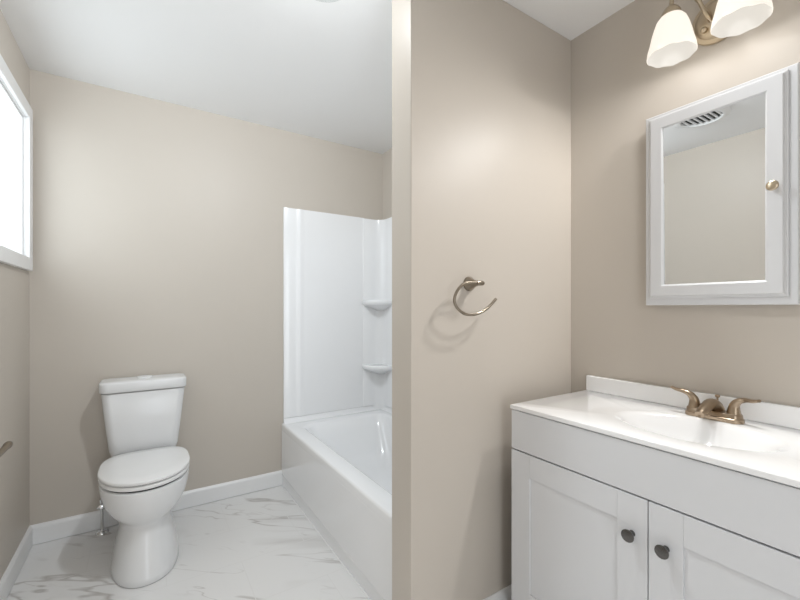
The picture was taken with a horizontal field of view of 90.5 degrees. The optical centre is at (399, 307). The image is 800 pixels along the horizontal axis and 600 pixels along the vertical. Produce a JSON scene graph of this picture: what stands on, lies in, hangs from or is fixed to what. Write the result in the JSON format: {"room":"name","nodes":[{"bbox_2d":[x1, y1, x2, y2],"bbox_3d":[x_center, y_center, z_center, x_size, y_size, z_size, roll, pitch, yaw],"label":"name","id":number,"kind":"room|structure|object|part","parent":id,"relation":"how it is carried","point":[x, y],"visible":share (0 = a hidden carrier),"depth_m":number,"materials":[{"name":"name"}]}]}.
{"room":"bathroom","nodes":[
{"label":"bathroom","id":0,"kind":"room"},
{"bbox_2d":[0,9,28,579],"bbox_3d":[-0.941,-0.003,0.433,0.130,2.406,3.646,0,0,-33],"label":"wall","id":1,"kind":"structure","parent":0,"point":[14,281],"depth_m":1.77,"materials":[{"name":"beige paint"}]},
{"bbox_2d":[0,441,12,456],"bbox_3d":[-1.410,0.500,1.363,0.084,0.054,0.192,0,0,-33],"label":"toilet paper holder","id":2,"kind":"object","parent":1,"relation":"attached to","point":[7,445],"visible":1,"depth_m":1.40,"materials":[{"name":"silver metal"}]},
{"bbox_2d":[0,54,32,270],"bbox_3d":[-1.602,-0.584,1.490,0.140,0.804,1.074,0,0,-33],"label":"window","id":3,"kind":"structure","parent":1,"relation":"in","point":[16,114],"depth_m":1.89,"materials":[{"name":"white paint"}]},
{"bbox_3d":[-1.574,-0.584,1.508,0.026,0.676,0.946,0,0,-33],"label":"sash","id":4,"kind":"part","parent":3,"relation":"part of","materials":[{"name":"white paint"}]},
{"bbox_2d":[0,526,32,599],"bbox_3d":[-0.881,1.149,0.472,0.014,0.097,3.646,0,0,-33],"label":"baseboard","id":5,"kind":"structure","parent":1,"relation":"attached to","point":[10,575],"depth_m":1.75,"materials":[{"name":"white paint"}]},
{"bbox_2d":[7,485,368,599],"bbox_3d":[0.002,1.240,1.038,2.370,0.080,3.906,0,0,-33],"label":"floor","id":6,"kind":"structure","parent":0,"point":[258,545],"depth_m":1.86,"materials":[{"name":"tile"}]},
{"bbox_2d":[95,498,108,535],"bbox_3d":[-1.587,1.109,2.111,0.060,0.182,0.073,0,0,-33],"label":"water supply valve","id":7,"kind":"object","parent":6,"relation":"on","point":[102,531],"visible":0.8,"depth_m":2.11,"materials":[{"name":"silver metal"}]},
{"bbox_3d":[-1.571,1.048,2.086,0.040,0.024,0.013,0,0,-33],"label":"valve handle","id":8,"kind":"part","parent":7,"relation":"part of","materials":[{"name":"silver metal"}]},
{"bbox_2d":[97,373,189,588],"bbox_3d":[-1.276,0.789,1.981,0.396,0.822,0.663,0,0,-33],"label":"toilet","id":9,"kind":"object","parent":6,"relation":"on","point":[145,475],"visible":1,"depth_m":1.86,"materials":[{"name":"white ceramic"}]},
{"bbox_3d":[-1.403,0.415,2.180,0.396,0.059,0.190,0,0,-33],"label":"tank lid","id":10,"kind":"part","parent":9,"relation":"part of","materials":[{"name":"white ceramic"}]},
{"bbox_3d":[-1.405,0.618,2.183,0.380,0.348,0.177,0,0,-33],"label":"tank","id":11,"kind":"part","parent":9,"relation":"part of","materials":[{"name":"white ceramic"}]},
{"bbox_3d":[-1.220,0.755,1.905,0.374,0.023,0.455,0,0,-33],"label":"lid","id":12,"kind":"part","parent":9,"relation":"part of","materials":[{"name":"white plastic"}]},
{"bbox_3d":[-1.218,0.780,1.903,0.370,0.019,0.441,0,0,-33],"label":"seat","id":13,"kind":"part","parent":9,"relation":"part of","materials":[{"name":"white plastic"}]},
{"bbox_3d":[-1.254,0.999,1.959,0.364,0.402,0.603,0,0,-33],"label":"bowl","id":14,"kind":"part","parent":9,"relation":"part of","materials":[{"name":"white ceramic"}]},
{"bbox_2d":[281,405,391,599],"bbox_3d":[-0.072,0.976,2.276,0.792,0.453,1.478,0,0,-33],"label":"bathtub","id":15,"kind":"object","parent":6,"relation":"on","point":[336,466],"visible":0.39,"depth_m":2.10,"materials":[{"name":"white plastic"}]},
{"bbox_2d":[282,409,391,528],"bbox_3d":[-0.071,0.950,2.276,0.790,0.335,1.478,0,0,-33],"label":"basin","id":16,"kind":"object","parent":15,"relation":"in","point":[339,464],"depth_m":2.36,"materials":[{"name":"white plastic"}]},
{"bbox_2d":[512,409,799,599],"bbox_3d":[0.853,0.785,1.186,0.513,0.829,0.934,0,0,-33],"label":"vanity cabinet","id":17,"kind":"object","parent":6,"relation":"on","point":[596,516],"visible":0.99,"depth_m":1.08,"materials":[{"name":"white paint"}]},
{"bbox_3d":[0.543,0.801,1.263,0.019,0.568,0.468,0,0,-33],"label":"door","id":18,"kind":"part","parent":17,"relation":"part of","materials":[{"name":"white paint"}]},
{"bbox_3d":[0.629,0.623,1.087,0.029,0.034,0.034,0,0,-33],"label":"knob","id":19,"kind":"part","parent":17,"relation":"part of","materials":[{"name":"grey metal"}]},
{"bbox_2d":[510,375,799,487],"bbox_3d":[0.863,0.373,1.192,0.489,0.164,0.938,0,0,-33],"label":"countertop","id":20,"kind":"structure","parent":17,"relation":"on","point":[767,446],"depth_m":1.23,"materials":[{"name":"white stone"}]},
{"bbox_2d":[615,411,790,451],"bbox_3d":[0.857,0.404,1.168,0.284,0.099,0.424,0,0,-33],"label":"basin","id":21,"kind":"object","parent":20,"relation":"in","point":[717,435],"depth_m":1.22,"materials":[{"name":"white ceramic"}]},
{"bbox_2d":[670,386,760,424],"bbox_3d":[0.993,0.311,1.263,0.154,0.085,0.199,0,0,8],"label":"faucet","id":22,"kind":"object","parent":20,"relation":"on","point":[712,409],"visible":1,"depth_m":1.23,"materials":[{"name":"brown metal"}]},
{"bbox_3d":[0.963,0.303,1.333,0.041,0.068,0.088,0,0,-33],"label":"handle","id":23,"kind":"part","parent":22,"relation":"part of","materials":[{"name":"brown metal"}]},
{"bbox_3d":[0.974,0.317,1.250,0.142,0.056,0.052,0,0,-33],"label":"spout","id":24,"kind":"part","parent":22,"relation":"part of","materials":[{"name":"brown metal"}]},
{"bbox_3d":[1.004,0.340,1.269,0.060,0.027,0.156,0,0,-33],"label":"plate","id":25,"kind":"part","parent":22,"relation":"part of","materials":[{"name":"brown metal"}]},
{"bbox_3d":[1.041,0.303,1.202,0.040,0.069,0.091,0,0,-23],"label":"handle","id":26,"kind":"part","parent":22,"relation":"part of","materials":[{"name":"brown metal"}]},
{"bbox_3d":[0.675,0.623,1.016,0.029,0.034,0.034,0,0,-33],"label":"knob","id":27,"kind":"part","parent":17,"relation":"part of","materials":[{"name":"grey metal"}]},
{"bbox_3d":[0.796,0.801,0.869,0.019,0.568,0.462,0,0,-33],"label":"door","id":28,"kind":"part","parent":17,"relation":"part of","materials":[{"name":"white paint"}]},
{"bbox_2d":[29,69,382,525],"bbox_3d":[-1.018,-0.003,2.627,2.370,2.406,0.130,0,0,-33],"label":"wall","id":29,"kind":"structure","parent":0,"point":[158,224],"depth_m":2.31,"materials":[{"name":"beige paint"}]},
{"bbox_2d":[30,470,282,544],"bbox_3d":[-1.331,1.149,2.340,1.273,0.097,0.014,0,0,-33],"label":"baseboard","id":30,"kind":"structure","parent":29,"relation":"attached to","point":[43,532],"depth_m":2.36,"materials":[{"name":"white paint"}]},
{"bbox_2d":[0,0,634,153],"bbox_3d":[0.002,-1.246,1.038,2.370,0.080,3.906,0,0,-33],"label":"ceiling","id":31,"kind":"structure","parent":0,"point":[312,68],"depth_m":1.84,"materials":[{"name":"white paint"}]},
{"bbox_2d":[392,0,570,599],"bbox_3d":[0.370,-0.003,1.596,0.889,2.406,0.138,0,0,-33],"label":"wall","id":32,"kind":"structure","parent":0,"point":[481,89],"depth_m":1.46,"materials":[{"name":"beige paint"}]},
{"bbox_2d":[453,277,496,315],"bbox_3d":[0.256,-0.042,1.420,0.207,0.144,0.064,0,0,-33],"label":"towel ring","id":33,"kind":"object","parent":32,"relation":"attached to","point":[469,283],"visible":1,"depth_m":1.40,"materials":[{"name":"silver metal"}]},
{"bbox_2d":[383,0,799,406],"bbox_3d":[0.923,-0.003,1.629,0.181,2.406,3.646,0,0,-33],"label":"wall","id":34,"kind":"structure","parent":0,"point":[738,351],"depth_m":1.54,"materials":[{"name":"beige paint"}]},
{"bbox_2d":[283,207,391,417],"bbox_3d":[-0.065,0.035,2.280,0.778,1.429,1.480,0,0,-33],"label":"tub surround","id":35,"kind":"object","parent":34,"relation":"attached to","point":[337,269],"visible":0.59,"depth_m":2.88,"materials":[{"name":"white plastic"}]},
{"bbox_2d":[362,364,391,373],"bbox_3d":[-0.169,0.469,2.970,0.168,0.079,0.168,0,0,-33],"label":"shelf","id":36,"kind":"object","parent":35,"relation":"attached to","point":[366,368],"depth_m":2.96,"materials":[{"name":"white plastic"}]},
{"bbox_2d":[362,300,391,310],"bbox_3d":[-0.169,-0.018,2.970,0.168,0.079,0.168,0,0,-33],"label":"shelf","id":37,"kind":"object","parent":35,"relation":"attached to","point":[367,305],"depth_m":2.96,"materials":[{"name":"white plastic"}]},
{"bbox_3d":[-0.147,0.036,2.962,0.180,1.425,0.243,0,0,-33],"label":"corner panel","id":38,"kind":"part","parent":35,"relation":"part of","materials":[{"name":"white plastic"}]},
{"bbox_2d":[586,375,799,429],"bbox_3d":[1.061,0.323,1.318,0.019,0.064,0.938,0,0,-33],"label":"backsplash","id":39,"kind":"structure","parent":34,"relation":"attached to","point":[788,416],"depth_m":1.41,"materials":[{"name":"white stone"}]},
{"bbox_2d":[647,0,772,67],"bbox_3d":[0.989,-0.968,1.278,0.188,0.227,0.329,0,0,-33],"label":"vanity light","id":40,"kind":"object","parent":34,"relation":"attached to","point":[675,39],"visible":1,"depth_m":1.30,"materials":[{"name":"white glass"}]},
{"bbox_3d":[0.920,-0.922,1.344,0.143,0.135,0.143,0,0,-33],"label":"lamp shade","id":41,"kind":"part","parent":40,"relation":"part of","materials":[{"name":"white glass"}]},
{"bbox_3d":[0.980,-1.016,1.333,0.136,0.132,0.028,0,0,13],"label":"arm","id":42,"kind":"part","parent":40,"relation":"part of","materials":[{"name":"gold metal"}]},
{"bbox_3d":[1.056,-0.965,1.321,0.028,0.156,0.156,0,0,-33],"label":"plate","id":43,"kind":"part","parent":40,"relation":"part of","materials":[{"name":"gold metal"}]},
{"bbox_3d":[1.020,-0.922,1.188,0.143,0.135,0.143,0,0,-33],"label":"lamp shade","id":44,"kind":"part","parent":40,"relation":"part of","materials":[{"name":"white glass"}]},
{"bbox_2d":[646,62,799,304],"bbox_3d":[1.031,-0.357,1.311,0.081,0.696,0.414,0,0,-33],"label":"medicine cabinet","id":45,"kind":"object","parent":34,"relation":"attached to","point":[723,167],"visible":1,"depth_m":1.27,"materials":[{"name":"white paint"}]},
{"bbox_2d":[663,94,764,283],"bbox_3d":[1.025,-0.362,1.310,0.010,0.560,0.278,0,0,-33],"label":"mirror","id":46,"kind":"object","parent":45,"relation":"attached to","point":[714,156],"depth_m":1.29,"materials":[{"name":"silver mirror"}]},
{"bbox_3d":[1.093,-0.357,1.162,0.026,0.030,0.030,0,0,-33],"label":"knob","id":47,"kind":"part","parent":45,"relation":"part of","materials":[{"name":"gold metal"}]}
]}

